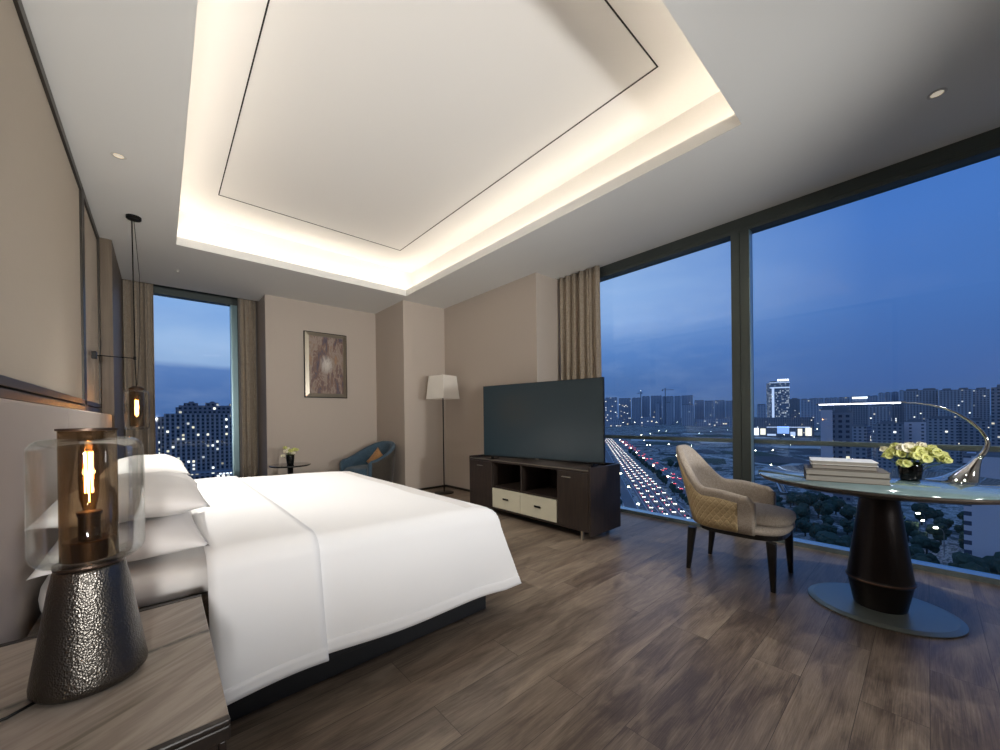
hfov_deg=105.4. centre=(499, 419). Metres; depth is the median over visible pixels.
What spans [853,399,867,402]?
building
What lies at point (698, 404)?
building
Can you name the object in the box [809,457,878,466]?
book
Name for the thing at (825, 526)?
tree
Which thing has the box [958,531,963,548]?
tree
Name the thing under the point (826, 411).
building
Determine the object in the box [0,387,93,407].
wall
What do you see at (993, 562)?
tree
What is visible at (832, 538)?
tree
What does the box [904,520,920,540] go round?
tree
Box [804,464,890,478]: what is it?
book
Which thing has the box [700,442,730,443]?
lot
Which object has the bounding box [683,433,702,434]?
lot
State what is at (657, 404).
building
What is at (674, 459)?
lot
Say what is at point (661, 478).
tree
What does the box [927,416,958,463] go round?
building
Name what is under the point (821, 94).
ceiling
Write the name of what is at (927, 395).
building
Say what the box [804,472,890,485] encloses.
book
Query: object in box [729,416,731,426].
building
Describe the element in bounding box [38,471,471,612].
mattress
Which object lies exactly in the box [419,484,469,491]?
baseboard
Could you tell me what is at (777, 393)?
building
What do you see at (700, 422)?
building
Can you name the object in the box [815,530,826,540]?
tree
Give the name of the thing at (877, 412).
building
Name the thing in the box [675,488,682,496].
tree
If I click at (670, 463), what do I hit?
tree
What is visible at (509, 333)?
wall
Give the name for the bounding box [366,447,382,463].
cushion
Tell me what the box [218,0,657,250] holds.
trim
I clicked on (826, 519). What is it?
tree
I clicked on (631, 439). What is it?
lot
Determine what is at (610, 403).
building
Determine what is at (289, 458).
vase
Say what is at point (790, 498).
tree
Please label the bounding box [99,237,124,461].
wall panel
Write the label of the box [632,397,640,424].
building
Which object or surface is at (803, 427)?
building
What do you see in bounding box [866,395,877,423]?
building
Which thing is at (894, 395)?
building
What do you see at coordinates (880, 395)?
building
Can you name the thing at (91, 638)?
table lamp
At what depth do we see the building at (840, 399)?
1898.90 m
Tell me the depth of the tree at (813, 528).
149.32 m
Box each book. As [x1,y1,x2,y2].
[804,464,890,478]
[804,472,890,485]
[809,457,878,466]
[810,463,877,470]
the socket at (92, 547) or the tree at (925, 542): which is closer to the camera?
the socket at (92, 547)
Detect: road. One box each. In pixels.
[605,429,686,495]
[605,432,691,517]
[605,443,756,444]
[605,447,638,508]
[705,455,773,466]
[726,460,808,478]
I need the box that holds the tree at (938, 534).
[926,522,951,544]
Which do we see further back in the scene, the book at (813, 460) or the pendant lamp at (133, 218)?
the pendant lamp at (133, 218)
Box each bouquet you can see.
[280,446,298,457]
[879,442,952,470]
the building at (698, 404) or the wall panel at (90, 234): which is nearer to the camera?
the wall panel at (90, 234)
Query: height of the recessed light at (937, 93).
0.004 m
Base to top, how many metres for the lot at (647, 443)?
0.120 m
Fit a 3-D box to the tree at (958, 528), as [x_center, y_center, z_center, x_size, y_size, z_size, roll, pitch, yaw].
[185.232,45.101,152.691,4.201,6.304,4.701,-1,0,-2]
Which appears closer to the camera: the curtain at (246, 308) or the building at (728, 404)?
the curtain at (246, 308)
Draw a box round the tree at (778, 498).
[776,495,782,502]
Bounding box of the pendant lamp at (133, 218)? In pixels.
[91,214,143,425]
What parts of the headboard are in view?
panel, panel, panel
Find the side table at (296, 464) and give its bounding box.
[269,462,310,473]
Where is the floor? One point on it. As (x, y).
(607, 640)
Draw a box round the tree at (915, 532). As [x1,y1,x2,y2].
[910,530,927,537]
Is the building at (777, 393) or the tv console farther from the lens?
the building at (777, 393)
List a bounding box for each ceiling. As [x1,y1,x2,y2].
[21,0,999,313]
[177,0,734,289]
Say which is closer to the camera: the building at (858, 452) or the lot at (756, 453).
the building at (858, 452)
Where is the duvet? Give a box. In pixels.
[191,471,520,704]
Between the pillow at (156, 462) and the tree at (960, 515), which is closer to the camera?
the pillow at (156, 462)
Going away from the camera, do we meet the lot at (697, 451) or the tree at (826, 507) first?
the tree at (826, 507)
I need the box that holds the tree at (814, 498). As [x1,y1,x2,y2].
[803,491,820,508]
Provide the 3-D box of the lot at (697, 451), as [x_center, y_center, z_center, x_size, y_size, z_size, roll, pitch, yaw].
[277.622,45.630,538.790,71.746,0.120,72.019,-1,0,-42]
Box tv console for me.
[469,454,620,539]
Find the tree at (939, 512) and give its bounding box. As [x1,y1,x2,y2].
[933,509,943,518]
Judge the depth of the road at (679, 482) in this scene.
375.75 m
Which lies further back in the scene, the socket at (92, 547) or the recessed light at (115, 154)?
the recessed light at (115, 154)
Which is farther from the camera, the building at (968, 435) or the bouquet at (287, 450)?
the building at (968, 435)
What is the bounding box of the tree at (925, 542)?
[910,535,940,553]
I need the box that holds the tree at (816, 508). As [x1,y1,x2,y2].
[812,503,819,517]
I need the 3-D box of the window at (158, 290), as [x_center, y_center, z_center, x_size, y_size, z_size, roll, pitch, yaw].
[-4.474,-0.334,5.519,1.555,3.180,0.130,-1,0,-42]
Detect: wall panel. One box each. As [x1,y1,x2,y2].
[0,0,85,410]
[83,189,101,412]
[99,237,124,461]
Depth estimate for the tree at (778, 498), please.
201.12 m
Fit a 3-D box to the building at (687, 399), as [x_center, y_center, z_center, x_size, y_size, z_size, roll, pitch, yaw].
[1236.170,-64.753,2517.716,67.468,182.619,40.000,-1,0,26]
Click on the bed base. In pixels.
(340, 661)
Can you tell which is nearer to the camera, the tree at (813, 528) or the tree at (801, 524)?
the tree at (813, 528)
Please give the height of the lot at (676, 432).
0.120 m
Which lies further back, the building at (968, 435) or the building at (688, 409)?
the building at (688, 409)
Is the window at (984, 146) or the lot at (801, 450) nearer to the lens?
the window at (984, 146)
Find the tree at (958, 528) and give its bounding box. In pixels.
[954,524,963,532]
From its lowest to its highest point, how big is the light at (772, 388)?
107.540 m
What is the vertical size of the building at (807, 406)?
107.462 m
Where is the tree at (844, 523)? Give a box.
[839,518,852,534]
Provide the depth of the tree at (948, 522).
159.55 m
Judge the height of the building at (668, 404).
122.388 m
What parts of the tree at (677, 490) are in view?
crown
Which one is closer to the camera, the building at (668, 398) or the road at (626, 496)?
the road at (626, 496)
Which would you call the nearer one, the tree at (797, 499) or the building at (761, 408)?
the tree at (797, 499)
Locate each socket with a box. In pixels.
[61,509,116,565]
[134,390,138,396]
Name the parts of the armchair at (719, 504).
leg, leather panel, leg, backrest, seat frame, leg, seat, seat, leg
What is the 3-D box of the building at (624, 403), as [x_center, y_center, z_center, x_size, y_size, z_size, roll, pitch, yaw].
[759.922,-47.030,2318.833,67.036,160.485,40.000,-1,0,21]
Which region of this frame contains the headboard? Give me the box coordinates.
[0,398,112,643]
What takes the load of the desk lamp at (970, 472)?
on the round table at (879, 591)
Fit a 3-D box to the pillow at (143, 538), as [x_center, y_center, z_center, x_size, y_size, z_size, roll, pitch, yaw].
[-1.444,0.426,1.496,0.410,0.150,0.800,-1,0,-43]
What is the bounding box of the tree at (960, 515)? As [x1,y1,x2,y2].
[957,511,963,519]
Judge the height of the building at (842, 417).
54.839 m
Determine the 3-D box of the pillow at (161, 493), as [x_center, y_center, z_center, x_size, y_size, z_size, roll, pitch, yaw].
[-1.450,0.294,1.519,0.420,0.160,0.820,-1,0,-41]
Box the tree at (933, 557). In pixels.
[913,552,939,563]
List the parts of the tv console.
door, drawer, drawer, door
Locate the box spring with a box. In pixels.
[26,591,209,637]
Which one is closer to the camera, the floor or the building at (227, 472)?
the floor
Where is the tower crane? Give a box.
[662,388,672,423]
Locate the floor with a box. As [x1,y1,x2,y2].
[227,487,999,749]
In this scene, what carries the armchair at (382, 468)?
on the floor
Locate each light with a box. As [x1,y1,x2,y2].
[110,152,126,159]
[772,388,773,417]
[927,88,947,99]
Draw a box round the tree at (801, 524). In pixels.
[796,518,809,535]
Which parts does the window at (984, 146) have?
guard rail, sill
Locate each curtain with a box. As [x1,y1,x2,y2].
[122,279,155,457]
[238,298,257,476]
[559,266,601,379]
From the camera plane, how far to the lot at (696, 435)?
940.94 m
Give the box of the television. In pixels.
[483,377,604,466]
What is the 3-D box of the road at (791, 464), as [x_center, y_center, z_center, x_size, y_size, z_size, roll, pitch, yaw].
[339.666,45.322,416.299,460.973,0.080,58.947,-1,0,-42]
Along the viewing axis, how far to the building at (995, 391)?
338.38 m
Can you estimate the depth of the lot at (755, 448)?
553.96 m
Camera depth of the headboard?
1.20 m
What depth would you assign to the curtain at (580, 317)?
4.64 m
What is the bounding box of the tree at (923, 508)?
[911,503,936,524]
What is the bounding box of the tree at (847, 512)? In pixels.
[839,506,855,520]
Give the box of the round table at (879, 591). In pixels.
[758,465,999,637]
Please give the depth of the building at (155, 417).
639.63 m
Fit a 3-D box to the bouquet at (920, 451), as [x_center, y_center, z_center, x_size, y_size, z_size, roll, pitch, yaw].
[2.224,0.216,2.050,0.258,0.189,0.167,-1,0,31]
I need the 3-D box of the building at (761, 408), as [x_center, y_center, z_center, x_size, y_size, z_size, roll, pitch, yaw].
[1037.414,-13.382,1512.320,29.206,92.137,30.000,-1,0,34]
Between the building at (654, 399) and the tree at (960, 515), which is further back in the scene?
the building at (654, 399)
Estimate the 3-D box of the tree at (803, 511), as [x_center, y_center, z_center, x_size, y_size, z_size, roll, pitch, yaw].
[137.913,43.542,174.663,6.741,10.452,9.264,-1,0,45]
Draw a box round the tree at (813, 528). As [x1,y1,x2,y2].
[806,522,822,541]
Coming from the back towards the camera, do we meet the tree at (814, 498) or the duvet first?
the tree at (814, 498)
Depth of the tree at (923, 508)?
171.34 m
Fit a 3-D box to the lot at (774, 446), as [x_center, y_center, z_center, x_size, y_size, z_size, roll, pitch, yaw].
[469.966,43.072,583.364,82.165,0.120,85.637,-1,0,-42]
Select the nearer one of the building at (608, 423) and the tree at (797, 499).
the tree at (797, 499)
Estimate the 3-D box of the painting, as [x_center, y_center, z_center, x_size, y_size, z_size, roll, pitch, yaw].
[-2.671,-0.823,5.860,0.624,0.994,0.042,-1,0,-42]
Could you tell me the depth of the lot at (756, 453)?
496.39 m
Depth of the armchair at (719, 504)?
2.59 m
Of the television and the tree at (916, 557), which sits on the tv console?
the television
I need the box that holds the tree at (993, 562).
[982,552,999,574]
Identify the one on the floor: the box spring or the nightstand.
the nightstand
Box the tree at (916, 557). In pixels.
[911,555,934,562]
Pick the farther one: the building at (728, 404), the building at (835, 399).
the building at (728, 404)
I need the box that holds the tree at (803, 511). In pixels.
[793,503,810,519]
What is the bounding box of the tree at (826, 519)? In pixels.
[821,515,833,524]
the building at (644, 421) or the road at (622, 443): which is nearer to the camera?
the road at (622, 443)
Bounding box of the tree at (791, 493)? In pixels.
[786,492,796,504]
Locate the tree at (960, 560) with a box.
[948,551,990,572]
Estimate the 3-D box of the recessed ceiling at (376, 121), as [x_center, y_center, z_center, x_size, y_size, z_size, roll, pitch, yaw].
[-0.885,-2.068,3.064,3.026,0.425,4.741,-1,0,-42]
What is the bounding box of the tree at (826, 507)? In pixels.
[817,500,835,515]
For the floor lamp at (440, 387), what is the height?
1.725 m
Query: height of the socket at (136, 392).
0.060 m
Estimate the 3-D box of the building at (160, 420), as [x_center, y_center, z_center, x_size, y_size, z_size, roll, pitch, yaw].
[-282.875,25.913,320.069,7.155,55.101,22.700,-1,0,-42]
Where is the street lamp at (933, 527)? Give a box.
[933,527,944,555]
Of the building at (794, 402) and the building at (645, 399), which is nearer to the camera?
the building at (794, 402)
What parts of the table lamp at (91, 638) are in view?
cord, plate, glass, bulb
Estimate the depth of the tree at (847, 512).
178.01 m
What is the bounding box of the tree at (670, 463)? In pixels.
[667,460,673,467]
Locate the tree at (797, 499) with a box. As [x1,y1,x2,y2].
[793,494,809,505]
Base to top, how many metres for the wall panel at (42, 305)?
1.679 m
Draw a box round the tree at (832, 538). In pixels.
[817,532,849,547]
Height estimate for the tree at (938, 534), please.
8.624 m
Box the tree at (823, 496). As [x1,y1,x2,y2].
[818,493,829,500]
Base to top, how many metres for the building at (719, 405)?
155.022 m
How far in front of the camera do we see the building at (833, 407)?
519.38 m
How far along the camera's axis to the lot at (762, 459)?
422.05 m
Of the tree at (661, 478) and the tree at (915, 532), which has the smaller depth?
the tree at (915, 532)
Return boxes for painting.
[303,330,346,397]
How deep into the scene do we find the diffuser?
2.28 m
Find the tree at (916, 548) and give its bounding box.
[909,544,924,555]
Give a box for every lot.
[631,439,669,440]
[645,442,692,444]
[660,457,726,463]
[675,449,720,453]
[676,432,732,432]
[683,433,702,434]
[696,435,731,436]
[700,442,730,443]
[722,451,784,456]
[731,447,783,450]
[754,456,809,463]
[774,446,820,448]
[785,448,820,451]
[789,452,820,454]
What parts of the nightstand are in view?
drawer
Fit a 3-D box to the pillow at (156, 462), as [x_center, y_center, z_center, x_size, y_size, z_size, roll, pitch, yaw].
[-2.298,0.316,2.478,0.410,0.166,0.780,-1,0,-42]
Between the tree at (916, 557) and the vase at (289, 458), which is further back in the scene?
the tree at (916, 557)
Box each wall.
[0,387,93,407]
[255,273,560,488]
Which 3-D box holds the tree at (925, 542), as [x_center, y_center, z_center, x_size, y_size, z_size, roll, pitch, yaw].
[148.739,44.714,133.266,7.004,8.132,6.110,-1,0,5]
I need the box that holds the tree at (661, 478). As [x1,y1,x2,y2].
[659,475,666,483]
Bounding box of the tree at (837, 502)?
[826,496,845,514]
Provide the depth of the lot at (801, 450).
531.57 m
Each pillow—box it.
[24,471,209,530]
[27,510,209,579]
[100,454,189,478]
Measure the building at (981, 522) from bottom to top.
39.739 m
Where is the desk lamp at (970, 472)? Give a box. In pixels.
[816,401,990,482]
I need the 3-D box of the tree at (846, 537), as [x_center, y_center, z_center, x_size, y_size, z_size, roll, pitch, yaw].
[127.464,45.867,140.058,4.735,6.303,5.428,-1,0,13]
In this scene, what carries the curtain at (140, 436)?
hanging from the ceiling at (821, 94)
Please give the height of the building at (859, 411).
69.964 m
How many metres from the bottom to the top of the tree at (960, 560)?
11.196 m
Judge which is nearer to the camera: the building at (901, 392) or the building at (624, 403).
the building at (901, 392)
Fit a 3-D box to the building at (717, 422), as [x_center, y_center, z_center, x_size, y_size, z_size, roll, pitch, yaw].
[1022.386,15.751,1763.034,55.607,32.430,30.000,-1,0,30]
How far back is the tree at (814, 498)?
201.81 m
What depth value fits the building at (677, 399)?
2450.18 m
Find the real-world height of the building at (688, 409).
107.644 m
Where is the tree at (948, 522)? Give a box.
[933,517,953,528]
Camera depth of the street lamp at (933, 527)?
135.66 m
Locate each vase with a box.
[286,454,294,464]
[897,461,922,480]
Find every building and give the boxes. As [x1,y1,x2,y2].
[155,417,156,451]
[157,417,163,453]
[164,402,231,476]
[191,469,231,478]
[605,397,616,419]
[605,420,621,426]
[619,398,630,424]
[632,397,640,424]
[640,417,654,425]
[642,396,649,416]
[651,395,661,423]
[656,403,659,424]
[662,396,673,423]
[666,402,670,424]
[674,396,680,422]
[681,395,692,411]
[682,404,693,425]
[694,400,703,422]
[697,419,711,426]
[704,400,713,422]
[714,400,724,418]
[714,419,727,425]
[725,401,731,421]
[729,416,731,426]
[754,417,813,437]
[757,404,765,417]
[766,379,789,417]
[790,398,799,416]
[800,398,815,427]
[815,398,823,423]
[820,405,832,496]
[824,397,837,403]
[831,405,845,413]
[833,407,852,501]
[838,397,849,405]
[846,402,867,425]
[852,424,871,458]
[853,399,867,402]
[853,447,865,458]
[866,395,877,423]
[869,404,889,441]
[873,421,903,468]
[878,393,883,401]
[884,392,890,420]
[890,401,903,422]
[891,392,898,401]
[899,390,903,400]
[904,388,937,442]
[904,419,926,470]
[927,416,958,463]
[939,388,971,440]
[959,418,987,463]
[963,451,999,557]
[972,387,989,438]
[991,384,999,445]
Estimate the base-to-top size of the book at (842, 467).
0.022 m
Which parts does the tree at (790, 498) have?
crown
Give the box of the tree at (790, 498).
[786,496,792,507]
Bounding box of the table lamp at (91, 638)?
[0,428,147,721]
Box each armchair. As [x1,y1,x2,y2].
[339,441,395,482]
[676,445,795,592]
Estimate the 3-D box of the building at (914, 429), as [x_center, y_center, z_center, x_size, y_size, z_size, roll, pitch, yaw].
[365.472,22.588,335.494,16.000,45.487,12.884,-1,0,-43]
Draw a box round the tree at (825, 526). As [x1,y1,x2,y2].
[821,523,837,533]
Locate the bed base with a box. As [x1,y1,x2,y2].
[227,595,486,721]
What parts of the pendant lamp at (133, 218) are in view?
wall arm, rod, glass, cord, bulb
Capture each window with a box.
[153,284,240,477]
[600,127,999,585]
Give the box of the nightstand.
[0,594,230,749]
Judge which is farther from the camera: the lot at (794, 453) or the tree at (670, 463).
the lot at (794, 453)
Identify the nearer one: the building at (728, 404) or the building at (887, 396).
the building at (887, 396)
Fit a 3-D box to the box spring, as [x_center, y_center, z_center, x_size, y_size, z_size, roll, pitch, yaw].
[-1.416,0.735,2.416,1.675,0.253,2.160,-1,0,-42]
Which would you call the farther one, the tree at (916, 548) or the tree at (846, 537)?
the tree at (846, 537)
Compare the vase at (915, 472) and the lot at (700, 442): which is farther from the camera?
the lot at (700, 442)
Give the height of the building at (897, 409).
72.643 m
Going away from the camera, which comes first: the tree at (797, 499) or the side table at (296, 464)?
the side table at (296, 464)
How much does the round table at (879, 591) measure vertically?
0.735 m
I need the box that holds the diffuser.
[819,402,900,404]
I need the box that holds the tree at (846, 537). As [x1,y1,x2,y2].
[840,535,851,545]
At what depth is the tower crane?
2298.36 m
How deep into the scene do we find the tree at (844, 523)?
155.99 m
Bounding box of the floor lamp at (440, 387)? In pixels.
[426,375,459,494]
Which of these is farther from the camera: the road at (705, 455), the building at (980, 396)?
the building at (980, 396)
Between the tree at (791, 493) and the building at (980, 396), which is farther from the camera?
the building at (980, 396)

